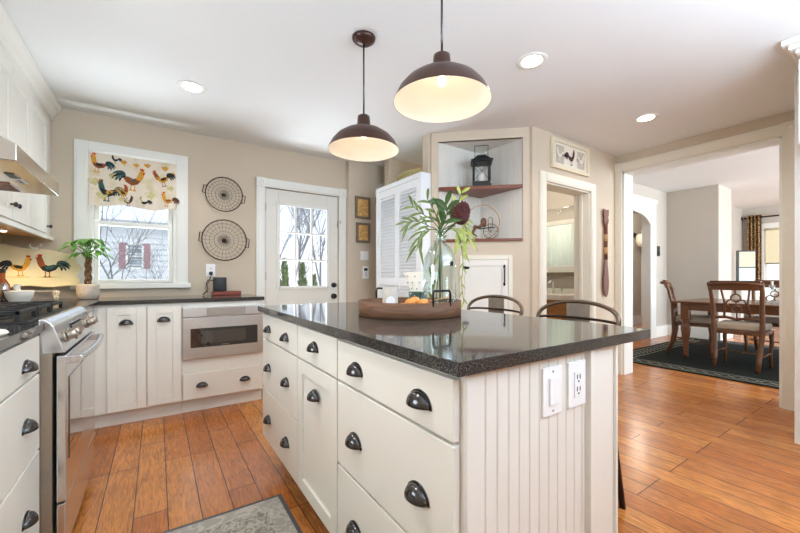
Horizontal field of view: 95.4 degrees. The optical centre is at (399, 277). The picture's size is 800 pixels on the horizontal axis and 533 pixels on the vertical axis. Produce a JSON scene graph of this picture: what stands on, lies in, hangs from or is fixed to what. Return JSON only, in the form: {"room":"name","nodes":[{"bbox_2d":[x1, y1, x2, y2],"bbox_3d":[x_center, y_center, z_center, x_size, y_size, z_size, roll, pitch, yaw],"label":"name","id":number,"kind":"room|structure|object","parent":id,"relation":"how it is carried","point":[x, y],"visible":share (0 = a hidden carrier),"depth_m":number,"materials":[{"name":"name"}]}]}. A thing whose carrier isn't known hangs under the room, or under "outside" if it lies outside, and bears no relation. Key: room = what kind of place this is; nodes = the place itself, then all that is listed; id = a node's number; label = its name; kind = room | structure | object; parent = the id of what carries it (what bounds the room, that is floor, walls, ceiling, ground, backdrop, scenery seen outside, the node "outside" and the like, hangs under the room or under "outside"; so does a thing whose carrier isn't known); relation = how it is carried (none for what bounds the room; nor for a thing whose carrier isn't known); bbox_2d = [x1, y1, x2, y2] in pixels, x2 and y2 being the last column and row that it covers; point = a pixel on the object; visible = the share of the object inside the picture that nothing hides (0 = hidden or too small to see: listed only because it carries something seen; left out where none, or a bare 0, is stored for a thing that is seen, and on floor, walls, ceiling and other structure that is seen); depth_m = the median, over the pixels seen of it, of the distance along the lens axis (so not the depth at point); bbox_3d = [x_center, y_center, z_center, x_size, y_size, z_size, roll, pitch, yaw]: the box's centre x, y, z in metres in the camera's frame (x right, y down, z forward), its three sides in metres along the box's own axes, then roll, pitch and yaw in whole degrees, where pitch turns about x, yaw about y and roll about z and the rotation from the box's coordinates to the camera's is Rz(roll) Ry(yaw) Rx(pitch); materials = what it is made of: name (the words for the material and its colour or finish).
{"room":"kitchen","nodes":[
{"label":"kitchen","id":0,"kind":"room"},
{"bbox_2d":[2,108,344,298],"bbox_3d":[-1.858,-0.140,3.575,2.820,2.440,0.150,0,0,-34],"label":"wall","id":1,"kind":"structure","parent":0,"point":[209,158],"depth_m":3.46,"materials":[{"name":"beige paint"}]},
{"bbox_2d":[70,138,190,288],"bbox_3d":[-2.343,-0.515,3.221,0.840,1.220,0.200,0,0,-34],"label":"window","id":2,"kind":"structure","parent":1,"relation":"in","point":[87,222],"depth_m":3.14,"materials":[{"name":"white paint"}]},
{"bbox_2d":[87,152,178,210],"bbox_3d":[-2.277,-0.810,3.144,0.649,0.443,0.037,0,0,-34],"label":"valance","id":3,"kind":"object","parent":2,"relation":"hanging from","point":[113,180],"visible":1,"depth_m":3.13,"materials":[{"name":"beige fabric"}]},
{"bbox_2d":[198,219,249,260],"bbox_3d":[-1.711,-0.363,3.549,0.454,0.404,0.051,0,0,-34],"label":"wire basket","id":4,"kind":"object","parent":1,"relation":"attached to","point":[224,240],"visible":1,"depth_m":3.56,"materials":[{"name":"metal"}]},
{"bbox_2d":[202,177,245,211],"bbox_3d":[-1.714,-0.808,3.547,0.388,0.338,0.051,0,0,-34],"label":"wire basket","id":5,"kind":"object","parent":1,"relation":"attached to","point":[223,194],"visible":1,"depth_m":3.56,"materials":[{"name":"metal"}]},
{"bbox_2d":[256,176,346,337],"bbox_3d":[-1.062,0.024,4.017,1.009,2.112,0.099,0,0,-34],"label":"door","id":6,"kind":"structure","parent":1,"relation":"in","point":[268,201],"depth_m":3.98,"materials":[{"name":"white paint"}]},
{"bbox_2d":[345,160,383,301],"bbox_3d":[-0.286,-0.140,4.571,0.900,2.440,0.240,0,0,-34],"label":"wall","id":7,"kind":"structure","parent":0,"point":[360,178],"depth_m":4.30,"materials":[{"name":"beige paint"}]},
{"bbox_2d":[355,194,369,219],"bbox_3d":[-0.441,-0.851,4.307,0.200,0.312,0.023,0,0,-34],"label":"picture frame","id":8,"kind":"object","parent":7,"relation":"attached to","point":[362,204],"visible":1,"depth_m":4.30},
{"bbox_2d":[358,199,367,216],"bbox_3d":[-0.444,-0.825,4.311,0.144,0.204,0.008,0,0,-34],"label":"print","id":9,"kind":"object","parent":8,"relation":"attached to","point":[362,203],"depth_m":4.31},
{"bbox_2d":[356,220,369,242],"bbox_3d":[-0.437,-0.556,4.310,0.185,0.287,0.023,0,0,-34],"label":"picture frame","id":10,"kind":"object","parent":7,"relation":"attached to","point":[362,229],"visible":1,"depth_m":4.31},
{"bbox_2d":[1,0,799,166],"bbox_3d":[0.795,-1.540,1.853,5.620,0.360,8.200,0,0,-34],"label":"ceiling","id":11,"kind":"structure","parent":0,"point":[286,75],"depth_m":2.28,"materials":[{"name":"white paint"}]},
{"bbox_2d":[177,80,206,93],"bbox_3d":[-1.485,-1.357,2.598,0.188,0.006,0.188,0,0,-34],"label":"recessed light","id":12,"kind":"object","parent":11,"relation":"in","point":[189,86],"visible":1,"depth_m":2.59,"materials":[{"name":"white paint"}]},
{"bbox_2d":[328,30,398,161],"bbox_3d":[-0.205,-1.040,2.063,0.400,0.640,0.400,0,0,-34],"label":"pendant lamp","id":13,"kind":"object","parent":11,"relation":"hanging from","point":[362,141],"visible":1,"depth_m":2.10,"materials":[{"name":"brown metal"}]},
{"bbox_2d":[393,0,491,122],"bbox_3d":[0.172,-1.040,1.498,0.400,0.640,0.400,0,0,-34],"label":"pendant lamp","id":14,"kind":"object","parent":11,"relation":"hanging from","point":[443,90],"visible":1,"depth_m":1.57,"materials":[{"name":"brown metal"}]},
{"bbox_2d":[433,51,451,79],"bbox_3d":[0.172,-0.880,1.498,0.100,0.080,0.100,0,0,-34],"label":"socket","id":15,"kind":"object","parent":14,"relation":"attached to","point":[439,56],"depth_m":1.47,"materials":[{"name":"brown metal"}]},
{"bbox_2d":[516,52,547,69],"bbox_3d":[0.829,-1.357,2.286,0.188,0.006,0.188,0,0,-34],"label":"recessed light","id":16,"kind":"object","parent":11,"relation":"in","point":[533,60],"visible":1,"depth_m":2.28,"materials":[{"name":"white paint"}]},
{"bbox_2d":[633,113,658,122],"bbox_3d":[2.097,-1.357,3.103,0.188,0.006,0.188,0,0,-34],"label":"recessed light","id":17,"kind":"object","parent":11,"relation":"in","point":[648,117],"visible":1,"depth_m":3.10,"materials":[{"name":"white paint"}]},
{"bbox_2d":[384,159,422,185],"bbox_3d":[0.853,-0.140,4.863,2.420,2.440,0.100,0,0,-34],"label":"wall","id":18,"kind":"structure","parent":0,"point":[393,168],"depth_m":4.21,"materials":[{"name":"beige paint"}]},
{"bbox_2d":[423,133,430,172],"bbox_3d":[0.257,-0.140,3.466,0.042,2.440,0.080,0,0,-34],"label":"wall","id":19,"kind":"structure","parent":0,"point":[427,137],"depth_m":3.44,"materials":[{"name":"beige paint"}]},
{"bbox_2d":[72,324,799,532],"bbox_3d":[4.080,1.140,4.047,13.520,0.120,8.200,0,0,-34],"label":"floor","id":20,"kind":"structure","parent":0,"point":[698,453],"depth_m":2.10,"materials":[{"name":"brown wood"}]},
{"bbox_2d":[0,335,38,532],"bbox_3d":[-1.302,0.638,0.794,0.640,0.884,0.866,0,0,-34],"label":"base cabinet","id":21,"kind":"object","parent":20,"relation":"on","point":[19,363],"visible":1,"depth_m":1.13,"materials":[{"name":"beige paint"}]},
{"bbox_2d":[0,323,42,351],"bbox_3d":[-1.270,0.181,0.724,0.625,0.030,1.015,0,0,-34],"label":"countertop","id":22,"kind":"structure","parent":21,"relation":"on","point":[17,334],"depth_m":1.14,"materials":[{"name":"black stone"}]},
{"bbox_2d":[0,300,103,532],"bbox_3d":[-1.711,0.580,1.506,0.727,0.920,0.760,0,0,-34],"label":"gas range","id":23,"kind":"object","parent":20,"relation":"on","point":[68,345],"visible":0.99,"depth_m":1.39,"materials":[{"name":"metal"}]},
{"bbox_2d":[0,307,68,325],"bbox_3d":[-1.778,0.167,1.461,0.565,0.017,0.740,0,0,-34],"label":"cooktop","id":24,"kind":"object","parent":23,"relation":"in","point":[31,317],"depth_m":1.44,"materials":[{"name":"black metal"}]},
{"bbox_2d":[87,308,92,330],"bbox_3d":[-2.167,0.638,2.088,0.640,0.884,0.700,0,0,-34],"label":"base cabinet","id":25,"kind":"object","parent":20,"relation":"on","point":[90,312],"visible":0.07,"depth_m":2.35,"materials":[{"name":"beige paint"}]},
{"bbox_2d":[30,294,263,310],"bbox_3d":[-1.888,0.181,2.657,1.745,0.030,1.337,0,0,-34],"label":"countertop","id":26,"kind":"structure","parent":25,"relation":"on","point":[88,304],"depth_m":2.80,"materials":[{"name":"black stone"}]},
{"bbox_2d":[3,284,34,301],"bbox_3d":[-2.295,0.102,2.195,0.132,0.127,0.132,0,0,-34],"label":"bowl","id":27,"kind":"object","parent":26,"relation":"on","point":[17,295],"visible":0.73,"depth_m":2.16,"materials":[{"name":"white ceramic"}]},
{"bbox_2d":[28,243,60,298],"bbox_3d":[-2.740,-0.047,2.735,0.285,0.427,0.098,0,0,-40],"label":"easel","id":28,"kind":"object","parent":26,"relation":"on","point":[29,245],"visible":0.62,"depth_m":2.77,"materials":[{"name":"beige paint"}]},
{"bbox_2d":[0,244,81,286],"bbox_3d":[-2.745,-0.087,2.766,0.492,0.324,0.053,0,0,-40],"label":"backsplash","id":29,"kind":"structure","parent":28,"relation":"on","point":[46,268],"depth_m":2.76,"materials":[{"name":"paint"}]},
{"bbox_2d":[58,239,113,298],"bbox_3d":[-2.401,-0.064,2.795,0.329,0.461,0.325,0,0,-34],"label":"potted plant","id":30,"kind":"object","parent":26,"relation":"on","point":[88,290],"visible":1,"depth_m":2.78,"materials":[{"name":"green plant"}]},
{"bbox_2d":[211,291,240,295],"bbox_3d":[-1.644,0.147,3.448,0.245,0.038,0.100,0,0,-34],"label":"book","id":31,"kind":"object","parent":26,"relation":"on","point":[214,293],"visible":0.94,"depth_m":3.40,"materials":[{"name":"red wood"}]},
{"bbox_2d":[202,277,226,294],"bbox_3d":[-1.725,0.080,3.388,0.202,0.164,0.116,0,0,-34],"label":"speaker","id":32,"kind":"object","parent":31,"relation":"on","point":[219,283],"visible":0.91,"depth_m":3.36},
{"bbox_2d":[93,303,181,428],"bbox_3d":[-2.176,0.638,2.864,0.762,0.884,0.640,0,0,-34],"label":"base cabinet","id":33,"kind":"object","parent":20,"relation":"on","point":[138,359],"visible":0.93,"depth_m":2.69,"materials":[{"name":"beige paint"}]},
{"bbox_2d":[181,300,262,412],"bbox_3d":[-1.606,0.638,3.245,0.607,0.884,0.640,0,0,-34],"label":"base cabinet","id":34,"kind":"object","parent":20,"relation":"on","point":[211,382],"depth_m":2.99,"materials":[{"name":"beige paint"}]},
{"bbox_2d":[161,494,302,532],"bbox_3d":[-0.508,1.074,0.972,0.785,0.009,1.480,0,0,-34],"label":"kitchen rug","id":35,"kind":"object","parent":20,"relation":"on","point":[272,514],"visible":1,"depth_m":1.60,"materials":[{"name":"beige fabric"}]},
{"bbox_2d":[263,313,299,483],"bbox_3d":[-0.444,0.638,1.971,0.490,0.884,0.628,0,0,-34],"label":"base cabinet","id":36,"kind":"object","parent":20,"relation":"on","point":[280,340],"visible":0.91,"depth_m":1.79,"materials":[{"name":"beige paint"}]},
{"bbox_2d":[298,325,342,532],"bbox_3d":[-0.153,0.638,1.534,0.490,0.884,0.422,0,0,-34],"label":"base cabinet","id":37,"kind":"object","parent":20,"relation":"on","point":[318,379],"visible":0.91,"depth_m":1.39,"materials":[{"name":"beige paint"}]},
{"bbox_2d":[338,339,459,532],"bbox_3d":[0.127,0.638,1.116,0.490,0.884,0.585,0,0,-34],"label":"base cabinet","id":38,"kind":"object","parent":20,"relation":"on","point":[399,419],"visible":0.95,"depth_m":0.94,"materials":[{"name":"beige paint"}]},
{"bbox_2d":[258,302,650,376],"bbox_3d":[-0.012,0.181,1.652,0.835,0.030,1.708,0,0,-34],"label":"countertop","id":39,"kind":"structure","parent":38,"relation":"on","point":[472,342],"depth_m":1.06,"materials":[{"name":"black stone"}]},
{"bbox_2d":[358,287,460,319],"bbox_3d":[0.044,0.108,1.650,0.462,0.117,0.462,0,0,-34],"label":"round tray","id":40,"kind":"object","parent":39,"relation":"on","point":[375,307],"visible":0.88,"depth_m":1.45,"materials":[{"name":"brown wood"}]},
{"bbox_2d":[383,287,397,302],"bbox_3d":[-0.042,0.098,1.557,0.066,0.112,0.066,0,0,-34],"label":"candle jar","id":41,"kind":"object","parent":40,"relation":"in","point":[390,294],"visible":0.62,"depth_m":1.53,"materials":[{"name":"white glass"}]},
{"bbox_2d":[403,272,437,297],"bbox_3d":[0.118,0.069,1.966,0.200,0.195,0.200,0,0,-34],"label":"vase","id":42,"kind":"object","parent":39,"relation":"on","point":[417,281],"visible":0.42,"depth_m":1.90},
{"bbox_2d":[376,172,430,297],"bbox_3d":[0.207,0.050,3.871,0.616,2.060,0.828,0,0,-34],"label":"closet","id":43,"kind":"object","parent":20,"relation":"on","point":[392,252],"visible":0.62,"depth_m":3.69,"materials":[{"name":"white paint"}]},
{"bbox_2d":[467,295,523,315],"bbox_3d":[0.480,0.598,2.293,0.436,0.967,0.460,0,0,-38],"label":"counter stool","id":44,"kind":"object","parent":20,"relation":"on","point":[495,302],"visible":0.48,"depth_m":2.41,"materials":[{"name":"metal"}]},
{"bbox_2d":[459,345,617,532],"bbox_3d":[-0.063,0.638,1.595,0.607,0.884,1.656,0,0,-34],"label":"end panel","id":45,"kind":"object","parent":20,"relation":"on","point":[522,471],"visible":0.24,"depth_m":0.88,"materials":[{"name":"paint"}]},
{"bbox_2d":[541,365,561,417],"bbox_3d":[0.382,0.283,0.908,0.080,0.120,0.011,0,0,-34],"label":"light switch","id":46,"kind":"object","parent":45,"relation":"attached to","point":[551,377],"visible":1,"depth_m":0.90,"materials":[{"name":"white plastic"}]},
{"bbox_2d":[567,359,585,408],"bbox_3d":[0.472,0.283,0.970,0.080,0.120,0.010,0,0,-34],"label":"power outlet","id":47,"kind":"object","parent":45,"relation":"attached to","point":[576,370],"visible":1,"depth_m":0.96,"materials":[{"name":"white plastic"}]},
{"bbox_2d":[574,370,581,397],"bbox_3d":[0.473,0.283,0.967,0.034,0.068,0.003,0,0,-34],"label":"socket","id":48,"kind":"object","parent":47,"relation":"attached to","point":[577,373],"depth_m":0.97,"materials":[{"name":"white plastic"}]},
{"bbox_2d":[547,288,573,319],"bbox_3d":[1.963,0.575,4.858,0.560,0.850,0.840,0,0,-34],"label":"bathroom vanity","id":49,"kind":"object","parent":20,"relation":"on","point":[568,294],"visible":0.11,"depth_m":4.55,"materials":[{"name":"brown wood"}]},
{"bbox_2d":[547,288,573,299],"bbox_3d":[1.963,0.215,4.858,0.560,0.130,0.840,0,0,-34],"label":"countertop","id":50,"kind":"structure","parent":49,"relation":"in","point":[568,294],"depth_m":4.60,"materials":[{"name":"beige stone"}]},
{"bbox_2d":[536,300,625,509],"bbox_3d":[0.755,0.598,1.773,0.436,0.967,0.460,0,0,-34],"label":"counter stool","id":51,"kind":"object","parent":20,"relation":"on","point":[576,310],"visible":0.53,"depth_m":1.85,"materials":[{"name":"metal"}]},
{"bbox_2d":[633,337,778,388],"bbox_3d":[5.109,1.074,4.055,3.000,0.011,4.070,0,0,-34],"label":"dining rug","id":52,"kind":"object","parent":20,"relation":"on","point":[738,367],"visible":0.59,"depth_m":4.63,"materials":[{"name":"black fabric"}]},
{"bbox_2d":[660,280,712,357],"bbox_3d":[4.085,0.555,5.198,0.606,1.036,0.503,0,0,42],"label":"dining chair","id":53,"kind":"object","parent":52,"relation":"on","point":[696,320],"visible":0.88,"depth_m":5.11,"materials":[{"name":"brown wood"}]},
{"bbox_2d":[676,314,710,323],"bbox_3d":[4.153,0.580,5.137,0.380,0.085,0.446,0,0,42],"label":"cushion","id":54,"kind":"object","parent":53,"relation":"on","point":[695,319],"depth_m":4.98,"materials":[{"name":"beige fabric"}]},
{"bbox_2d":[673,298,778,356],"bbox_3d":[4.889,0.693,4.293,1.200,0.750,2.420,0,0,-34],"label":"dining table","id":55,"kind":"object","parent":52,"relation":"on","point":[702,304],"visible":0.56,"depth_m":4.81,"materials":[{"name":"brown wood"}]},
{"bbox_2d":[706,281,774,373],"bbox_3d":[4.044,0.555,4.324,0.606,1.036,0.503,0,0,-34],"label":"dining chair","id":56,"kind":"object","parent":52,"relation":"on","point":[760,329],"visible":1,"depth_m":4.25,"materials":[{"name":"brown wood"}]},
{"bbox_2d":[717,320,772,331],"bbox_3d":[4.120,0.580,4.374,0.380,0.085,0.446,0,0,-34],"label":"cushion","id":57,"kind":"object","parent":56,"relation":"on","point":[725,325],"depth_m":4.28,"materials":[{"name":"beige fabric"}]},
{"bbox_2d":[744,280,778,351],"bbox_3d":[5.246,0.555,5.138,0.606,1.036,0.503,0,0,-34],"label":"dining chair","id":58,"kind":"object","parent":52,"relation":"on","point":[774,320],"visible":0.37,"depth_m":5.22,"materials":[{"name":"brown wood"}]},
{"bbox_2d":[745,314,778,323],"bbox_3d":[5.170,0.580,5.088,0.380,0.085,0.446,0,0,-34],"label":"cushion","id":59,"kind":"object","parent":58,"relation":"on","point":[772,319],"depth_m":4.98,"materials":[{"name":"beige fabric"}]},
{"bbox_2d":[733,288,772,320],"bbox_3d":[7.330,0.605,7.561,0.500,0.950,0.412,0,0,26],"label":"media stand","id":60,"kind":"object","parent":20,"relation":"on","point":[743,294],"visible":0.1,"depth_m":7.45,"materials":[{"name":"white paint"}]},
{"bbox_2d":[781,34,799,443],"bbox_3d":[2.992,-0.139,2.055,1.300,2.437,0.995,0,0,-34],"label":"tall cabinet","id":61,"kind":"object","parent":20,"relation":"on","point":[791,46],"visible":1,"depth_m":2.36,"materials":[{"name":"beige paint"}]},
{"bbox_2d":[431,127,528,315],"bbox_3d":[0.740,-0.140,3.372,0.897,2.440,0.030,0,0,9],"label":"wall","id":62,"kind":"structure","parent":0,"point":[450,275],"depth_m":3.35,"materials":[{"name":"beige paint"}]},
{"bbox_2d":[438,138,521,239],"bbox_3d":[0.738,-0.805,3.379,0.620,0.970,0.560,0,0,-34],"label":"wall niche","id":63,"kind":"object","parent":62,"relation":"in","point":[454,158],"visible":0.63,"depth_m":3.52,"materials":[{"name":"paint"}]},
{"bbox_2d":[439,184,521,197],"bbox_3d":[0.736,-0.830,3.363,0.567,0.034,0.527,0,0,-34],"label":"corner shelf","id":64,"kind":"object","parent":63,"relation":"attached to","point":[486,190],"visible":0.94,"depth_m":3.40,"materials":[{"name":"brown wood"}]},
{"bbox_2d":[470,145,492,185],"bbox_3d":[0.772,-1.050,3.453,0.199,0.406,0.199,0,0,9],"label":"lantern","id":65,"kind":"object","parent":64,"relation":"on","point":[479,160],"visible":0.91,"depth_m":3.38,"materials":[{"name":"black metal"}]},
{"bbox_2d":[442,238,522,241],"bbox_3d":[0.733,-0.344,3.355,0.580,0.024,0.543,0,0,-34],"label":"corner shelf","id":66,"kind":"object","parent":63,"relation":"attached to","point":[492,239],"visible":0.6,"depth_m":3.32,"materials":[{"name":"brown wood"}]},
{"bbox_2d":[465,205,499,238],"bbox_3d":[0.774,-0.522,3.419,0.329,0.329,0.055,0,0,9],"label":"wire sculpture","id":67,"kind":"object","parent":66,"relation":"on","point":[483,222],"visible":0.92,"depth_m":3.40,"materials":[{"name":"metal"}]},
{"bbox_2d":[460,255,512,314],"bbox_3d":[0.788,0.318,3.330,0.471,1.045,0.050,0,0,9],"label":"upper cabinet","id":68,"kind":"object","parent":62,"relation":"attached to","point":[484,275],"visible":0.54,"depth_m":3.34,"materials":[{"name":"beige paint"}]},
{"bbox_2d":[547,190,573,288],"bbox_3d":[2.296,-0.140,4.972,0.100,2.440,1.320,0,0,-34],"label":"wall","id":69,"kind":"structure","parent":0,"point":[555,200],"depth_m":5.01,"materials":[{"name":"beige paint"}]},
{"bbox_2d":[547,219,573,275],"bbox_3d":[2.160,-0.400,4.989,0.098,0.760,0.760,0,0,-34],"label":"bathroom mirror","id":70,"kind":"object","parent":69,"relation":"attached to","point":[560,234],"visible":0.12,"depth_m":4.98,"materials":[{"name":"white mirror"}]},
{"bbox_2d":[529,126,615,324],"bbox_3d":[1.771,-0.140,3.741,1.500,2.440,0.145,0,0,-34],"label":"wall","id":71,"kind":"structure","parent":0,"point":[602,173],"depth_m":3.81,"materials":[{"name":"beige paint"}]},
{"bbox_2d":[539,170,595,322],"bbox_3d":[1.619,0.052,3.635,0.940,2.055,0.193,0,0,-34],"label":"trim","id":72,"kind":"structure","parent":71,"relation":"attached to","point":[584,201],"depth_m":3.78,"materials":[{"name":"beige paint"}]},
{"bbox_2d":[550,136,589,176],"bbox_3d":[1.678,-1.176,3.573,0.630,0.285,0.029,0,0,-34],"label":"picture","id":73,"kind":"object","parent":71,"relation":"attached to","point":[566,156],"visible":1,"depth_m":3.55,"materials":[{"name":"paper"}]},
{"bbox_2d":[555,141,585,171],"bbox_3d":[1.675,-1.176,3.578,0.560,0.215,0.014,0,0,-34],"label":"print","id":74,"kind":"object","parent":73,"relation":"attached to","point":[569,156],"depth_m":3.56,"materials":[{"name":"paper"}]},
{"bbox_2d":[603,209,608,296],"bbox_3d":[2.223,-0.264,3.929,0.110,0.948,0.046,0,0,-34],"label":"paddle","id":75,"kind":"object","parent":71,"relation":"attached to","point":[605,212],"visible":1,"depth_m":3.91,"materials":[{"name":"brown wood"}]},
{"bbox_2d":[633,213,641,315],"bbox_3d":[4.523,-0.255,7.830,6.780,2.670,0.100,0,0,-34],"label":"wall","id":76,"kind":"structure","parent":0,"point":[637,218],"depth_m":8.39,"materials":[{"name":"beige paint"}]},
{"bbox_2d":[633,183,666,325],"bbox_3d":[3.909,-0.255,6.157,3.900,2.670,0.100,0,0,-34],"label":"wall","id":77,"kind":"structure","parent":0,"point":[661,197],"depth_m":6.68,"materials":[{"name":"beige paint"}]},
{"bbox_2d":[633,194,657,338],"bbox_3d":[3.923,-0.150,6.155,1.580,2.460,0.160,0,0,-34],"label":"trim","id":78,"kind":"structure","parent":77,"relation":"attached to","point":[646,207],"depth_m":6.46,"materials":[{"name":"white paint"}]},
{"bbox_2d":[656,324,732,340],"bbox_3d":[4.084,0.980,5.742,4.070,0.200,0.785,0,0,-34],"label":"baseboard","id":79,"kind":"structure","parent":77,"relation":"attached to","point":[663,330],"depth_m":6.48,"materials":[{"name":"white paint"}]},
{"bbox_2d":[667,184,730,327],"bbox_3d":[5.491,-0.255,6.697,0.670,2.670,0.760,0,0,-34],"label":"wall","id":80,"kind":"structure","parent":0,"point":[698,219],"depth_m":6.46,"materials":[{"name":"beige paint"}]},
{"bbox_2d":[616,110,793,171],"bbox_3d":[3.881,-0.140,2.111,0.200,2.440,5.200,0,0,-34],"label":"wall","id":81,"kind":"structure","parent":0,"point":[774,120],"depth_m":3.39,"materials":[{"name":"beige paint"}]},
{"bbox_2d":[614,120,793,410],"bbox_3d":[2.891,-0.093,3.575,0.264,2.347,1.439,0,0,-34],"label":"trim","id":82,"kind":"structure","parent":81,"relation":"attached to","point":[784,132],"depth_m":3.29,"materials":[{"name":"beige paint"}]},
{"bbox_2d":[633,145,778,209],"bbox_3d":[6.416,-1.655,5.607,7.900,0.130,8.200,0,0,-34],"label":"ceiling","id":83,"kind":"structure","parent":0,"point":[752,177],"depth_m":5.79,"materials":[{"name":"white paint"}]},
{"bbox_2d":[731,206,742,317],"bbox_3d":[6.872,-0.255,7.824,2.880,2.670,0.120,0,0,-34],"label":"wall","id":84,"kind":"structure","parent":0,"point":[736,213],"depth_m":8.23,"materials":[{"name":"beige paint"}]},
{"bbox_2d":[736,250,755,280],"bbox_3d":[7.264,-0.220,7.643,0.300,0.700,0.054,0,0,26],"label":"window","id":85,"kind":"structure","parent":0,"point":[745,259],"depth_m":7.62,"materials":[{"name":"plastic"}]},
{"bbox_2d":[743,205,778,320],"bbox_3d":[9.612,-0.255,6.269,0.150,2.670,5.750,0,0,-34],"label":"wall","id":86,"kind":"structure","parent":0,"point":[771,210],"depth_m":8.24,"materials":[{"name":"beige paint"}]},
{"bbox_2d":[741,214,778,220],"bbox_3d":[8.505,-1.360,7.662,0.134,0.080,1.998,0,0,-34],"label":"curtain rod","id":87,"kind":"object","parent":86,"relation":"attached to","point":[742,218],"visible":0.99,"depth_m":8.17,"materials":[{"name":"brown metal"}]},
{"bbox_2d":[747,214,761,314],"bbox_3d":[8.059,-0.195,8.280,0.077,2.450,0.244,0,0,-34],"label":"curtain","id":88,"kind":"object","parent":87,"relation":"hanging from","point":[754,226],"visible":0.5,"depth_m":8.26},
{"bbox_2d":[762,222,778,293],"bbox_3d":[8.523,-0.430,7.783,0.140,1.580,1.320,0,0,-34],"label":"window","id":89,"kind":"structure","parent":86,"relation":"in","point":[775,224],"depth_m":8.21,"materials":[{"name":"white paint"}]},
{"bbox_2d":[765,228,778,263],"bbox_3d":[8.489,-0.695,7.761,0.040,0.789,1.020,0,0,-34],"label":"roller shade","id":90,"kind":"object","parent":89,"relation":"attached to","point":[771,235],"visible":0.54,"depth_m":8.08,"materials":[{"name":"beige fabric"}]},
{"bbox_3d":[-1.169,-0.140,-0.131,0.150,2.440,7.080,0,0,-34],"label":"wall","id":91,"kind":"structure","parent":0,"visible":0},
{"bbox_2d":[0,46,53,240],"bbox_3d":[-2.472,-0.775,2.249,0.316,0.970,1.366,0,0,-34],"label":"upper cabinet","id":92,"kind":"object","parent":91,"relation":"attached to","point":[23,121],"visible":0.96,"depth_m":2.28,"materials":[{"name":"beige paint"}]},
{"bbox_2d":[0,0,61,119],"bbox_3d":[-2.089,-1.302,1.747,0.265,0.113,2.626,0,0,-34],"label":"crown molding","id":93,"kind":"structure","parent":92,"relation":"attached to","point":[12,43],"depth_m":2.21,"materials":[{"name":"beige paint"}]},
{"bbox_3d":[0.183,-0.029,1.661,0.156,0.366,0.157,0,0,-34],"label":"glass bottle vase","id":94,"kind":"object","parent":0,"visible":0},
{"bbox_2d":[395,185,477,307],"bbox_3d":[0.165,-0.143,1.650,0.379,0.560,0.094,0,0,0],"label":"bunch","id":95,"kind":"object","parent":94,"relation":"in","point":[441,205],"visible":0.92,"depth_m":1.66,"materials":[{"name":"green plant"}]},
{"bbox_2d":[439,200,469,298],"bbox_3d":[0.253,-0.127,1.637,0.130,0.445,0.095,0,0,-15],"label":"flower","id":96,"kind":"object","parent":94,"relation":"in","point":[462,209],"visible":0.91,"depth_m":1.62,"materials":[{"name":"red plant"}]},
{"label":"outside","id":97,"kind":"structure","parent":0,"visible":0},
{"bbox_3d":[-13.696,1.880,29.514,70.000,0.200,55.700,0,0,-34],"label":"snow","id":98,"kind":"object","parent":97,"visible":0},
{"bbox_2d":[100,205,160,278],"bbox_3d":[-5.477,-0.328,6.187,2.954,4.232,3.277,0,0,-20],"label":"bare tree","id":99,"kind":"object","parent":98,"relation":"on","point":[145,234],"visible":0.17,"depth_m":6.36,"materials":[{"name":"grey plant"}]},
{"bbox_2d":[100,205,167,278],"bbox_3d":[-8.952,-0.945,10.345,8.000,5.450,3.850,0,0,-34],"label":"house","id":100,"kind":"structure","parent":98,"relation":"on","point":[126,215],"depth_m":9.65,"materials":[{"name":"white"}]},
{"bbox_2d":[106,234,167,278],"bbox_3d":[-4.102,0.357,6.635,2.173,2.847,1.900,0,0,11],"label":"bare tree","id":101,"kind":"object","parent":98,"relation":"on","point":[143,257],"visible":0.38,"depth_m":6.33,"materials":[{"name":"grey plant"}]},
{"bbox_2d":[280,257,289,285],"bbox_3d":[-2.832,0.634,8.905,0.702,2.292,0.700,0,0,-34],"label":"evergreen shrub","id":102,"kind":"object","parent":98,"relation":"on","point":[284,268],"visible":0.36,"depth_m":8.87,"materials":[{"name":"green plant"}]},
{"bbox_2d":[280,206,325,285],"bbox_3d":[-3.188,-1.031,9.687,3.891,5.634,3.526,0,0,10],"label":"bare tree","id":103,"kind":"object","parent":98,"relation":"on","point":[298,216],"visible":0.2,"depth_m":9.31,"materials":[{"name":"grey plant"}]},
{"bbox_2d":[297,262,308,285],"bbox_3d":[-2.509,0.685,9.387,0.644,2.190,0.666,0,0,-45],"label":"evergreen shrub","id":104,"kind":"object","parent":98,"relation":"on","point":[303,281],"visible":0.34,"depth_m":9.33,"materials":[{"name":"green plant"}]},
{"bbox_2d":[287,206,319,280],"bbox_3d":[-3.133,-2.658,14.749,3.876,8.895,4.701,0,0,-30],"label":"bare tree","id":105,"kind":"object","parent":98,"relation":"on","point":[300,246],"visible":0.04,"depth_m":14.78,"materials":[{"name":"grey plant"}]},
{"bbox_2d":[289,206,325,285],"bbox_3d":[-2.607,-1.747,12.507,3.350,7.074,4.054,0,0,1],"label":"bare tree","id":106,"kind":"object","parent":98,"relation":"on","point":[307,223],"visible":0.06,"depth_m":11.75,"materials":[{"name":"grey plant"}]},
{"bbox_3d":[-1.881,-0.902,1.364,0.316,0.715,0.758,0,0,-34],"label":"upper cabinet","id":107,"kind":"object","parent":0,"visible":0},
{"bbox_2d":[0,136,58,195],"bbox_3d":[-1.797,-0.475,1.443,0.545,0.126,0.680,0,0,-34],"label":"range hood","id":108,"kind":"object","parent":107,"relation":"attached to","point":[19,172],"visible":1,"depth_m":1.51,"materials":[{"name":"metal"}]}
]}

